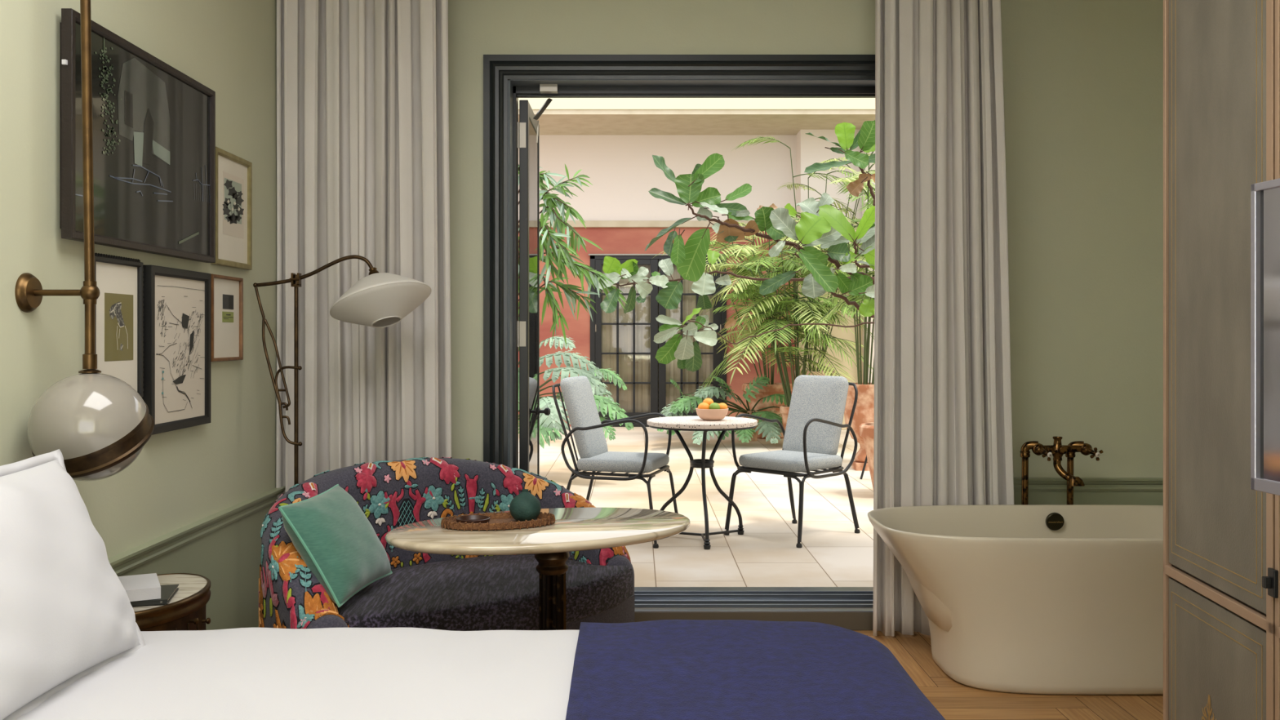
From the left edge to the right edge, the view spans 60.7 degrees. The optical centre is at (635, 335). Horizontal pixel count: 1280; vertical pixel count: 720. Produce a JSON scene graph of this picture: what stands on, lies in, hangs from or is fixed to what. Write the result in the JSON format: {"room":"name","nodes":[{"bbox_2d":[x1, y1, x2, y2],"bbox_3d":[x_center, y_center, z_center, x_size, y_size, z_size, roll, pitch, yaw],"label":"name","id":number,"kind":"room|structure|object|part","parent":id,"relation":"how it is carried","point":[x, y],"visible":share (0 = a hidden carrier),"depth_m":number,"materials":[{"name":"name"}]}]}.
{"room":"hotel room","nodes":[
{"label":"hotel room","id":0,"kind":"room"},
{"bbox_2d":[0,0,276,630],"bbox_3d":[-1.700,-0.225,1.610,0.200,3.150,7.620,0,0,0],"label":"wall","id":1,"kind":"structure","parent":0,"point":[181,477],"depth_m":3.73,"materials":[{"name":"green paint"}]},
{"bbox_2d":[14,0,154,481],"bbox_3d":[-1.440,-0.509,2.871,0.321,1.782,0.296,0,0,0],"label":"wall sconce","id":2,"kind":"object","parent":1,"relation":"attached to","point":[100,424],"visible":0.92,"depth_m":2.81,"materials":[{"name":"gold metal"}]},
{"bbox_3d":[-1.588,-0.112,2.868,0.024,0.104,0.104,0,0,0],"label":"wall plate","id":3,"kind":"part","parent":2,"relation":"part of","materials":[{"name":"gold metal"}]},
{"bbox_3d":[-1.506,-0.112,2.868,0.147,0.017,0.017,0,0,0],"label":"arm","id":4,"kind":"part","parent":2,"relation":"part of","materials":[{"name":"gold metal"}]},
{"bbox_3d":[-1.432,0.211,2.861,0.288,0.226,0.274,0,0,0],"label":"glass globe","id":5,"kind":"part","parent":2,"relation":"part of","materials":[{"name":"beige glass"}]},
{"bbox_3d":[-1.433,-0.651,2.868,0.054,1.498,0.054,0,0,44],"label":"rod","id":6,"kind":"part","parent":2,"relation":"part of","materials":[{"name":"gold metal"}]},
{"bbox_3d":[-1.427,0.289,2.886,0.269,0.184,0.243,0,0,0],"label":"glass","id":7,"kind":"part","parent":2,"relation":"part of","materials":[{"name":"beige glass"}]},
{"bbox_2d":[87,252,143,397],"bbox_3d":[-1.587,-0.018,3.336,0.024,0.450,0.334,0,0,0],"label":"framed picture","id":8,"kind":"object","parent":1,"relation":"attached to","point":[119,309],"visible":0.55,"depth_m":3.36,"materials":[{"name":"black"}]},
{"bbox_2d":[96,262,137,391],"bbox_3d":[-1.590,-0.018,3.336,0.010,0.403,0.291,0,0,0],"label":"print","id":9,"kind":"object","parent":8,"relation":"attached to","point":[117,282],"depth_m":3.35,"materials":[{"name":"beige"}]},
{"bbox_2d":[60,8,215,262],"bbox_3d":[-1.575,-0.583,3.512,0.049,0.632,1.036,0,0,0],"label":"framed picture","id":10,"kind":"object","parent":1,"relation":"attached to","point":[153,124],"visible":1,"depth_m":3.41,"materials":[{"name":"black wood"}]},
{"bbox_2d":[142,265,210,435],"bbox_3d":[-1.579,0.047,3.768,0.039,0.548,0.492,0,0,0],"label":"framed picture","id":11,"kind":"object","parent":1,"relation":"attached to","point":[176,302],"visible":0.99,"depth_m":3.74,"materials":[{"name":"black"}]},
{"bbox_2d":[155,275,204,424],"bbox_3d":[-1.583,0.047,3.770,0.025,0.492,0.439,0,0,0],"label":"print","id":12,"kind":"object","parent":11,"relation":"attached to","point":[180,300],"depth_m":3.77,"materials":[{"name":"beige paper"}]},
{"bbox_2d":[107,485,285,575],"bbox_3d":[-1.582,0.707,1.500,0.036,0.062,7.400,0,0,0],"label":"trim","id":13,"kind":"structure","parent":1,"relation":"attached to","point":[122,562],"depth_m":3.86,"materials":[{"name":"green paint"}]},
{"bbox_2d":[210,274,243,361],"bbox_3d":[-1.587,-0.066,4.227,0.024,0.327,0.314,0,0,0],"label":"framed picture","id":14,"kind":"object","parent":1,"relation":"attached to","point":[226,291],"visible":0.89,"depth_m":4.23,"materials":[{"name":"white paper"}]},
{"bbox_2d":[211,146,252,270],"bbox_3d":[-1.587,-0.489,4.295,0.024,0.440,0.380,0,0,0],"label":"framed picture","id":15,"kind":"object","parent":1,"relation":"attached to","point":[233,173],"visible":0.94,"depth_m":4.30,"materials":[{"name":"beige paper"}]},
{"bbox_2d":[217,154,247,263],"bbox_3d":[-1.590,-0.489,4.295,0.010,0.400,0.340,0,0,0],"label":"print","id":16,"kind":"object","parent":15,"relation":"attached to","point":[232,169],"depth_m":4.30,"materials":[{"name":"beige paper"}]},
{"bbox_2d":[518,134,796,426],"bbox_3d":[1.000,-0.800,15.200,14.000,4.100,0.400,0,0,0],"label":"wall","id":17,"kind":"structure","parent":0,"point":[621,170],"depth_m":15.00,"materials":[{"name":"beige paint"}]},
{"bbox_2d":[588,253,726,426],"bbox_3d":[0.305,0.068,15.000,1.910,2.365,0.120,0,0,0],"label":"door","id":18,"kind":"structure","parent":17,"relation":"in","point":[597,260],"depth_m":14.98,"materials":[{"name":"black metal"}]},
{"bbox_2d":[601,264,650,412],"bbox_3d":[-0.151,0.095,15.120,0.791,2.250,0.059,0,0,0],"label":"sheer curtain","id":19,"kind":"object","parent":18,"relation":"hanging from","point":[642,310],"visible":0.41,"depth_m":15.12,"materials":[{"name":"beige fabric"}]},
{"bbox_2d":[666,264,713,412],"bbox_3d":[0.749,0.095,15.120,0.812,2.250,0.059,0,0,0],"label":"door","id":20,"kind":"structure","parent":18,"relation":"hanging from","point":[689,302],"depth_m":15.12,"materials":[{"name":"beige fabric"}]},
{"bbox_2d":[518,220,796,227],"bbox_3d":[-1.900,-1.525,15.120,8.200,0.090,0.360,0,0,0],"label":"trim","id":21,"kind":"structure","parent":17,"relation":"attached to","point":[588,224],"depth_m":14.94,"materials":[{"name":"paint"}]},
{"bbox_2d":[518,426,873,586],"bbox_3d":[1.000,1.350,10.510,14.000,0.200,10.180,0,0,0],"label":"floor","id":22,"kind":"structure","parent":0,"point":[831,554],"depth_m":7.49,"materials":[{"name":"tile"}]},
{"bbox_2d":[518,164,627,349],"bbox_3d":[-0.937,-0.144,9.047,1.692,2.795,0.748,0,0,7],"label":"plant","id":23,"kind":"object","parent":22,"relation":"on","point":[558,251],"visible":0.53,"depth_m":8.93,"materials":[{"name":"green plant"}]},
{"bbox_2d":[551,375,678,548],"bbox_3d":[-0.123,0.755,6.797,0.697,0.990,0.604,0,0,16],"label":"armchair","id":24,"kind":"object","parent":22,"relation":"on","point":[586,424],"visible":0.85,"depth_m":6.66,"materials":[{"name":"grey fabric"}]},
{"bbox_3d":[-0.387,1.043,6.692,0.236,0.415,0.152,0,0,6],"label":"leg","id":25,"kind":"part","parent":24,"relation":"part of","materials":[{"name":"black metal"}]},
{"bbox_2d":[560,375,608,457],"bbox_3d":[-0.323,0.517,6.854,0.205,0.514,0.408,0,0,16],"label":"cushion","id":26,"kind":"object","parent":24,"relation":"on","point":[576,391],"depth_m":6.72,"materials":[{"name":"grey fabric"}]},
{"bbox_3d":[-0.291,1.043,7.025,0.236,0.415,0.152,0,0,26],"label":"leg","id":27,"kind":"part","parent":24,"relation":"part of","materials":[{"name":"black metal"}]},
{"bbox_3d":[-0.189,0.680,6.529,0.546,0.367,0.030,0,0,16],"label":"armrest","id":28,"kind":"part","parent":24,"relation":"part of","materials":[{"name":"black metal"}]},
{"bbox_3d":[-0.095,0.834,6.788,0.518,0.019,0.521,0,0,16],"label":"seat frame","id":29,"kind":"part","parent":24,"relation":"part of","materials":[{"name":"black metal"}]},
{"bbox_2d":[577,451,669,472],"bbox_3d":[-0.075,0.779,6.783,0.479,0.083,0.500,0,0,16],"label":"seat cushion","id":30,"kind":"object","parent":24,"relation":"on","point":[599,461],"depth_m":6.59,"materials":[{"name":"grey fabric"}]},
{"bbox_3d":[-0.037,0.680,7.058,0.546,0.367,0.030,0,0,16],"label":"armrest","id":31,"kind":"part","parent":24,"relation":"part of","materials":[{"name":"black metal"}]},
{"bbox_3d":[0.060,1.043,6.518,0.192,0.415,0.169,0,0,16],"label":"leg","id":32,"kind":"part","parent":24,"relation":"part of","materials":[{"name":"black metal"}]},
{"bbox_3d":[0.179,1.043,6.936,0.192,0.415,0.169,0,0,16],"label":"leg","id":33,"kind":"part","parent":24,"relation":"part of","materials":[{"name":"black metal"}]},
{"bbox_2d":[647,415,757,549],"bbox_3d":[0.405,0.884,6.700,0.676,0.732,0.676,0,0,0],"label":"bistro table","id":34,"kind":"object","parent":22,"relation":"on","point":[675,424],"visible":0.96,"depth_m":6.63,"materials":[{"name":"stone"}]},
{"bbox_3d":[0.238,0.896,6.794,0.271,0.707,0.043,0,0,26],"label":"leg","id":35,"kind":"part","parent":34,"relation":"part of","materials":[{"name":"black metal"}]},
{"bbox_3d":[0.416,0.896,6.509,0.044,0.707,0.270,0,0,0],"label":"leg","id":36,"kind":"part","parent":34,"relation":"part of","materials":[{"name":"black metal"}]},
{"bbox_2d":[695,407,728,420],"bbox_3d":[0.465,0.481,6.680,0.202,0.073,0.202,0,0,0],"label":"fruit bowl","id":37,"kind":"object","parent":34,"relation":"on","point":[704,414],"visible":0.88,"depth_m":6.60,"materials":[{"name":"beige"}]},
{"bbox_2d":[697,402,709,408],"bbox_3d":[0.413,0.440,6.650,0.073,0.065,0.072,0,0,0],"label":"orange","id":38,"kind":"object","parent":37,"relation":"in","point":[703,405],"visible":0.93,"depth_m":6.62,"materials":[{"name":"orange food"}]},
{"bbox_2d":[702,398,713,404],"bbox_3d":[0.443,0.414,6.702,0.067,0.060,0.066,0,0,0],"label":"orange","id":39,"kind":"object","parent":37,"relation":"in","point":[708,401],"visible":0.58,"depth_m":6.68,"materials":[{"name":"orange food"}]},
{"bbox_2d":[709,402,719,408],"bbox_3d":[0.477,0.438,6.638,0.067,0.060,0.066,0,0,0],"label":"lime","id":40,"kind":"object","parent":37,"relation":"in","point":[713,406],"visible":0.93,"depth_m":6.61,"materials":[{"name":"green food"}]},
{"bbox_2d":[719,402,727,408],"bbox_3d":[0.527,0.440,6.668,0.065,0.058,0.064,0,0,0],"label":"orange","id":41,"kind":"object","parent":37,"relation":"in","point":[722,406],"visible":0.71,"depth_m":6.64,"materials":[{"name":"orange food"}]},
{"bbox_3d":[0.561,0.896,6.811,0.270,0.707,0.044,0,0,-32],"label":"leg","id":42,"kind":"part","parent":34,"relation":"part of","materials":[{"name":"black metal"}]},
{"bbox_2d":[739,409,759,440],"bbox_3d":[1.353,1.070,13.000,0.244,0.360,0.244,0,0,0],"label":"terracotta pot","id":43,"kind":"object","parent":22,"relation":"on","point":[754,437],"visible":0.23,"depth_m":12.92,"materials":[{"name":"ceramic"}]},
{"bbox_2d":[657,373,786,444],"bbox_3d":[1.097,0.812,12.591,1.743,0.756,1.597,0,0,0],"label":"philodendron","id":44,"kind":"object","parent":43,"relation":"in","point":[677,406],"visible":0.62,"depth_m":12.45,"materials":[{"name":"green plant"}]},
{"bbox_2d":[742,382,792,439],"bbox_3d":[1.614,0.920,13.400,0.630,0.660,0.630,0,0,0],"label":"terracotta pot","id":45,"kind":"object","parent":22,"relation":"on","point":[777,388],"visible":0.41,"depth_m":13.15,"materials":[{"name":"ceramic"}]},
{"bbox_2d":[653,213,853,384],"bbox_3d":[1.367,-0.398,13.166,2.354,2.168,2.067,0,0,0],"label":"potted palm","id":46,"kind":"object","parent":45,"relation":"in","point":[713,242],"visible":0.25,"depth_m":13.04,"materials":[{"name":"green plant"}]},
{"bbox_2d":[779,405,789,430],"bbox_3d":[1.775,1.020,12.200,0.339,0.460,0.339,0,0,0],"label":"terracotta pot","id":47,"kind":"object","parent":22,"relation":"on","point":[784,410],"visible":0.23,"depth_m":12.13,"materials":[{"name":"ceramic"}]},
{"bbox_2d":[698,218,874,406],"bbox_3d":[1.780,-0.234,12.226,2.238,2.298,1.985,0,0,0],"label":"potted palm","id":48,"kind":"object","parent":47,"relation":"in","point":[769,307],"visible":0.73,"depth_m":11.99,"materials":[{"name":"green plant"}]},
{"bbox_2d":[724,374,860,547],"bbox_3d":[1.002,0.755,6.877,0.697,0.990,0.604,0,0,-44],"label":"armchair","id":49,"kind":"object","parent":22,"relation":"on","point":[811,434],"visible":0.98,"depth_m":6.88,"materials":[{"name":"grey fabric"}]},
{"bbox_3d":[0.670,1.043,6.858,0.192,0.415,0.169,0,0,-44],"label":"leg","id":50,"kind":"part","parent":49,"relation":"part of","materials":[{"name":"black metal"}]},
{"bbox_3d":[0.803,0.680,7.067,0.546,0.367,0.030,0,0,-44],"label":"armrest","id":51,"kind":"part","parent":49,"relation":"part of","materials":[{"name":"black metal"}]},
{"bbox_3d":[0.981,0.834,6.856,0.518,0.019,0.521,0,0,-44],"label":"seat frame","id":52,"kind":"part","parent":49,"relation":"part of","materials":[{"name":"black metal"}]},
{"bbox_2d":[738,449,842,472],"bbox_3d":[0.967,0.779,6.842,0.479,0.083,0.500,0,0,-44],"label":"seat cushion","id":53,"kind":"object","parent":49,"relation":"on","point":[780,460],"depth_m":6.72,"materials":[{"name":"grey fabric"}]},
{"bbox_3d":[1.044,1.043,7.157,0.152,0.415,0.236,0,0,36],"label":"leg","id":54,"kind":"part","parent":49,"relation":"part of","materials":[{"name":"black metal"}]},
{"bbox_3d":[0.972,1.043,6.545,0.192,0.415,0.169,0,0,-44],"label":"leg","id":55,"kind":"part","parent":49,"relation":"part of","materials":[{"name":"black metal"}]},
{"bbox_2d":[782,374,848,454],"bbox_3d":[1.152,0.517,7.021,0.205,0.514,0.408,0,0,-44],"label":"cushion","id":56,"kind":"object","parent":49,"relation":"on","point":[820,397],"depth_m":6.96,"materials":[{"name":"grey fabric"}]},
{"bbox_3d":[1.186,0.680,6.671,0.546,0.367,0.030,0,0,-44],"label":"armrest","id":57,"kind":"part","parent":49,"relation":"part of","materials":[{"name":"black metal"}]},
{"bbox_3d":[1.284,1.043,6.908,0.236,0.415,0.152,0,0,-34],"label":"leg","id":58,"kind":"part","parent":49,"relation":"part of","materials":[{"name":"black metal"}]},
{"bbox_2d":[794,369,835,375],"bbox_3d":[2.275,0.850,13.900,0.600,0.800,0.600,0,0,0],"label":"clay jar","id":59,"kind":"object","parent":22,"relation":"on","point":[808,371],"visible":0.09,"depth_m":13.66,"materials":[{"name":"ceramic"}]},
{"bbox_2d":[731,136,875,371],"bbox_3d":[2.310,-0.933,13.557,2.423,2.986,1.921,0,0,0],"label":"potted palm","id":60,"kind":"object","parent":59,"relation":"in","point":[846,211],"visible":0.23,"depth_m":13.51,"materials":[{"name":"green plant"}]},
{"bbox_2d":[844,382,874,471],"bbox_3d":[2.137,0.850,10.200,0.444,0.800,0.444,0,0,0],"label":"terracotta urn","id":61,"kind":"object","parent":22,"relation":"on","point":[864,408],"visible":0.44,"depth_m":10.05,"materials":[{"name":"ceramic"}]},
{"bbox_2d":[791,151,875,384],"bbox_3d":[2.203,-0.654,10.131,1.487,2.432,1.159,0,0,27],"label":"potted palm","id":62,"kind":"object","parent":61,"relation":"in","point":[867,334],"visible":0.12,"depth_m":10.24,"materials":[{"name":"green plant"}]},
{"bbox_2d":[859,455,867,479],"bbox_3d":[2.097,1.127,9.500,0.304,0.252,0.323,0,0,0],"label":"plant stand","id":63,"kind":"object","parent":22,"relation":"on","point":[866,460],"visible":0.05,"depth_m":9.49,"materials":[{"name":"black metal"}]},
{"bbox_2d":[858,422,874,488],"bbox_3d":[1.980,0.970,8.460,0.498,0.560,0.498,0,0,0],"label":"terracotta pot","id":64,"kind":"object","parent":22,"relation":"on","point":[866,429],"visible":0.26,"depth_m":8.39,"materials":[{"name":"ceramic"}]},
{"bbox_2d":[585,120,875,372],"bbox_3d":[0.816,-0.390,8.482,2.490,2.380,1.924,0,0,0],"label":"fiddle leaf fig","id":65,"kind":"object","parent":64,"relation":"in","point":[824,224],"visible":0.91,"depth_m":7.89,"materials":[{"name":"green plant"}]},
{"bbox_3d":[-1.350,1.050,9.600,0.466,0.400,0.466,0,0,0],"label":"terracotta pot","id":66,"kind":"object","parent":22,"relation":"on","visible":0},
{"bbox_2d":[518,335,633,448],"bbox_3d":[-0.611,0.350,9.446,1.307,1.122,1.383,0,0,-30],"label":"fern","id":67,"kind":"object","parent":66,"relation":"in","point":[547,424],"visible":0.38,"depth_m":9.27,"materials":[{"name":"green plant"}]},
{"bbox_2d":[518,109,875,134],"bbox_3d":[1.000,-2.780,14.500,14.000,0.060,1.800,0,0,0],"label":"ceiling","id":68,"kind":"structure","parent":0,"point":[551,122],"depth_m":14.04,"materials":[{"name":"paint"}]},
{"bbox_2d":[518,97,875,109],"bbox_3d":[1.000,-3.430,13.740,14.000,1.240,0.320,0,0,0],"label":"wall","id":69,"kind":"structure","parent":0,"point":[535,103],"depth_m":13.58,"materials":[{"name":"beige paint"}]},
{"bbox_2d":[448,0,1163,505],"bbox_3d":[0.950,-0.450,5.400,10.100,3.600,0.400,0,0,0],"label":"wall","id":70,"kind":"structure","parent":0,"point":[1083,79],"depth_m":5.20,"materials":[{"name":"green paint"}]},
{"bbox_2d":[483,54,875,475],"bbox_3d":[0.375,0.011,5.593,2.194,2.678,0.854,0,0,0],"label":"door","id":71,"kind":"structure","parent":70,"relation":"in","point":[507,78],"depth_m":5.19,"materials":[{"name":"black paint"}]},
{"bbox_3d":[-0.538,0.000,5.718,0.005,2.180,0.535,0,0,0],"label":"glass pane","id":72,"kind":"part","parent":71,"relation":"part of","materials":[{"name":"clear glass"}]},
{"bbox_3d":[-0.499,0.415,5.955,0.065,0.044,0.044,0,0,0],"label":"knob","id":73,"kind":"part","parent":71,"relation":"part of","materials":[{"name":"black metal"}]},
{"bbox_2d":[634,586,873,630],"bbox_3d":[0.375,1.296,5.210,2.190,0.108,0.420,0,0,0],"label":"threshold","id":74,"kind":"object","parent":70,"relation":"attached to","point":[851,608],"depth_m":5.15,"materials":[{"name":"grey metal"}]},
{"bbox_2d":[1013,477,1163,490],"bbox_3d":[2.190,0.707,5.182,1.420,0.062,0.036,0,0,0],"label":"trim","id":75,"kind":"structure","parent":70,"relation":"attached to","point":[1034,483],"depth_m":5.19,"materials":[{"name":"green paint"}]},
{"bbox_2d":[796,129,862,222],"bbox_3d":[5.100,-2.150,14.800,5.800,1.200,0.400,0,0,0],"label":"wall","id":76,"kind":"structure","parent":0,"point":[811,149],"depth_m":14.60,"materials":[{"name":"beige paint"}]},
{"bbox_2d":[797,218,862,430],"bbox_3d":[5.100,-0.150,14.930,5.800,2.800,0.940,0,0,0],"label":"wall","id":77,"kind":"structure","parent":0,"point":[837,332],"depth_m":14.47,"materials":[{"name":"beige paint"}]},
{"bbox_2d":[862,150,875,382],"bbox_3d":[3.100,-0.750,14.400,0.200,4.000,0.200,0,0,0],"label":"trim","id":78,"kind":"structure","parent":77,"relation":"attached to","point":[873,167],"depth_m":14.30,"materials":[{"name":"beige paint"}]},
{"bbox_2d":[853,630,1163,719],"bbox_3d":[0.650,1.390,1.510,4.900,0.080,7.820,0,0,0],"label":"floor","id":79,"kind":"structure","parent":0,"point":[954,700],"depth_m":4.04,"materials":[{"name":"brown wood"}]},
{"bbox_2d":[132,573,210,631],"bbox_3d":[-1.421,1.047,3.165,0.338,0.606,0.528,0,0,0],"label":"nightstand","id":80,"kind":"object","parent":79,"relation":"on","point":[186,611],"visible":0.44,"depth_m":3.11,"materials":[{"name":"brown wood"}]},
{"bbox_2d":[129,584,178,605],"bbox_3d":[-1.416,0.737,3.093,0.200,0.013,0.191,0,0,-14],"label":"book","id":81,"kind":"object","parent":80,"relation":"on","point":[167,591],"visible":0.4,"depth_m":3.05,"materials":[{"name":"black paper"}]},
{"bbox_2d":[117,573,160,601],"bbox_3d":[-1.445,0.714,3.077,0.185,0.032,0.201,0,0,-27],"label":"book","id":82,"kind":"object","parent":81,"relation":"on","point":[144,586],"visible":0.36,"depth_m":3.04,"materials":[{"name":"white paper"}]},
{"bbox_3d":[-1.264,0.818,3.129,0.024,0.018,0.018,0,0,0],"label":"knob","id":83,"kind":"part","parent":80,"relation":"part of","materials":[{"name":"gold metal"}]},
{"bbox_3d":[-1.266,0.842,3.222,0.024,0.018,0.018,0,0,0],"label":"knob","id":84,"kind":"part","parent":80,"relation":"part of","materials":[{"name":"gold metal"}]},
{"bbox_2d":[15,626,579,719],"bbox_3d":[-0.496,0.890,1.841,2.192,0.920,1.881,0,0,0],"label":"bed","id":85,"kind":"object","parent":79,"relation":"on","point":[238,673],"visible":0.51,"depth_m":2.31,"materials":[{"name":"white fabric"}]},
{"bbox_2d":[0,448,145,719],"bbox_3d":[-1.265,0.505,2.200,0.291,0.477,0.751,0,0,0],"label":"bed pillow","id":86,"kind":"object","parent":85,"relation":"on","point":[66,614],"visible":0.96,"depth_m":2.22,"materials":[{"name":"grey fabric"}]},
{"bbox_2d":[565,619,945,719],"bbox_3d":[0.241,0.904,1.850,0.760,0.411,1.895,0,0,0],"label":"throw","id":87,"kind":"object","parent":85,"relation":"on","point":[662,669],"visible":1,"depth_m":2.28,"materials":[{"name":"blue fabric"}]},
{"bbox_2d":[253,254,431,484],"bbox_3d":[-1.208,0.510,4.473,0.728,1.681,0.407,0,0,0],"label":"floor lamp","id":88,"kind":"object","parent":79,"relation":"on","point":[378,300],"visible":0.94,"depth_m":4.43,"materials":[{"name":"brown metal"}]},
{"bbox_3d":[-1.322,-0.265,4.500,0.483,0.132,0.015,0,0,0],"label":"arm","id":89,"kind":"part","parent":88,"relation":"part of","materials":[{"name":"brown metal"}]},
{"bbox_3d":[-1.043,-0.144,4.474,0.396,0.223,0.403,0,0,0],"label":"lamp shade","id":90,"kind":"part","parent":88,"relation":"part of","materials":[{"name":"white fabric"}]},
{"bbox_2d":[258,457,634,631],"bbox_3d":[-0.699,0.920,4.077,1.450,0.859,0.872,0,0,-41],"label":"sofa","id":91,"kind":"object","parent":79,"relation":"on","point":[443,592],"visible":0.53,"depth_m":4.01,"materials":[{"name":"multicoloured fabric"}]},
{"bbox_2d":[278,484,392,607],"bbox_3d":[-1.012,0.703,3.720,0.247,0.336,0.439,0,0,10],"label":"throw pillow","id":92,"kind":"object","parent":91,"relation":"on","point":[330,531],"visible":0.98,"depth_m":3.59,"materials":[{"name":"green fabric"}]},
{"bbox_2d":[334,555,632,631],"bbox_3d":[-0.617,0.954,4.047,1.216,0.163,0.720,0,0,-42],"label":"seat cushion","id":93,"kind":"object","parent":91,"relation":"on","point":[453,593],"depth_m":3.87,"materials":[{"name":"fabric"}]},
{"bbox_2d":[385,507,690,630],"bbox_3d":[-0.305,0.988,3.615,0.982,0.725,0.738,0,0,0],"label":"table","id":94,"kind":"object","parent":79,"relation":"on","point":[574,529],"visible":0.81,"depth_m":3.51,"materials":[{"name":"beige stone"}]},
{"bbox_2d":[440,511,555,530],"bbox_3d":[-0.452,0.610,3.600,0.368,0.028,0.236,0,0,0],"label":"rattan tray","id":95,"kind":"object","parent":94,"relation":"on","point":[498,521],"visible":0.84,"depth_m":3.53,"materials":[{"name":"brown wicker"}]},
{"bbox_2d":[456,515,489,523],"bbox_3d":[-0.533,0.607,3.575,0.110,0.020,0.110,0,0,0],"label":"dish","id":96,"kind":"object","parent":95,"relation":"on","point":[469,518],"visible":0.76,"depth_m":3.60,"materials":[{"name":"brown paint"}]},
{"bbox_2d":[509,488,541,521],"bbox_3d":[-0.369,0.565,3.640,0.105,0.104,0.105,0,0,0],"label":"bud vase","id":97,"kind":"object","parent":95,"relation":"on","point":[524,506],"visible":0.97,"depth_m":3.60,"materials":[{"name":"green ceramic"}]},
{"bbox_2d":[867,504,1163,694],"bbox_3d":[1.800,1.047,4.405,1.685,0.606,0.810,0,0,0],"label":"bathtub","id":98,"kind":"object","parent":79,"relation":"on","point":[1037,599],"visible":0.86,"depth_m":4.08,"materials":[{"name":"white ceramic"}]},
{"bbox_2d":[1020,436,1102,504],"bbox_3d":[1.904,0.904,4.915,0.353,0.892,0.139,0,0,0],"label":"mixer","id":99,"kind":"object","parent":79,"relation":"on","point":[1057,450],"visible":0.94,"depth_m":4.92,"materials":[{"name":"gold metal"}]},
{"bbox_3d":[1.836,0.528,4.865,0.065,0.064,0.025,0,0,-26],"label":"cross handle","id":100,"kind":"part","parent":99,"relation":"part of","materials":[{"name":"white ceramic"}]},
{"bbox_3d":[1.933,0.612,4.892,0.138,0.114,0.062,0,0,39],"label":"spout","id":101,"kind":"part","parent":99,"relation":"part of","materials":[{"name":"gold metal"}]},
{"bbox_3d":[2.050,0.528,4.865,0.062,0.061,0.025,0,0,-24],"label":"cross handle","id":102,"kind":"part","parent":99,"relation":"part of","materials":[{"name":"gold metal"}]},
{"bbox_2d":[1163,0,1279,719],"bbox_3d":[1.668,-0.150,2.165,0.650,3.000,1.621,0,0,6],"label":"wardrobe","id":103,"kind":"object","parent":79,"relation":"on","point":[1221,58],"visible":0.99,"depth_m":2.70,"materials":[{"name":"brown wood"}]},
{"bbox_3d":[1.428,0.976,2.695,0.011,0.632,0.566,0,0,6],"label":"leather panel","id":104,"kind":"part","parent":103,"relation":"part of","materials":[{"name":"beige leather"}]},
{"bbox_2d":[1250,177,1279,495],"bbox_3d":[1.177,0.003,1.442,0.149,0.530,0.930,0,0,-4],"label":"mirror","id":105,"kind":"object","parent":103,"relation":"attached to","point":[1265,195],"visible":1,"depth_m":1.87,"materials":[{"name":"silver metal"}]},
{"bbox_3d":[1.347,-0.160,1.878,0.018,2.980,0.988,0,0,6],"label":"door","id":106,"kind":"part","parent":103,"relation":"part of","materials":[{"name":"brown wood"}]},
{"bbox_3d":[0.650,-1.875,1.510,4.900,0.150,7.820,0,0,0],"label":"ceiling","id":107,"kind":"structure","parent":0,"visible":0},
{"bbox_2d":[275,0,451,498],"bbox_3d":[-1.204,-0.215,4.883,0.782,3.110,0.144,0,0,0],"label":"curtain","id":108,"kind":"object","parent":107,"relation":"hanging from","point":[362,94],"visible":0.63,"depth_m":4.85,"materials":[{"name":"grey fabric"}]},
{"bbox_2d":[872,0,1013,636],"bbox_3d":[1.381,-0.215,4.914,0.648,3.110,0.116,0,0,0],"label":"curtain","id":109,"kind":"object","parent":107,"relation":"hanging from","point":[943,416],"visible":0.88,"depth_m":4.89,"materials":[{"name":"grey fabric"}]}
]}

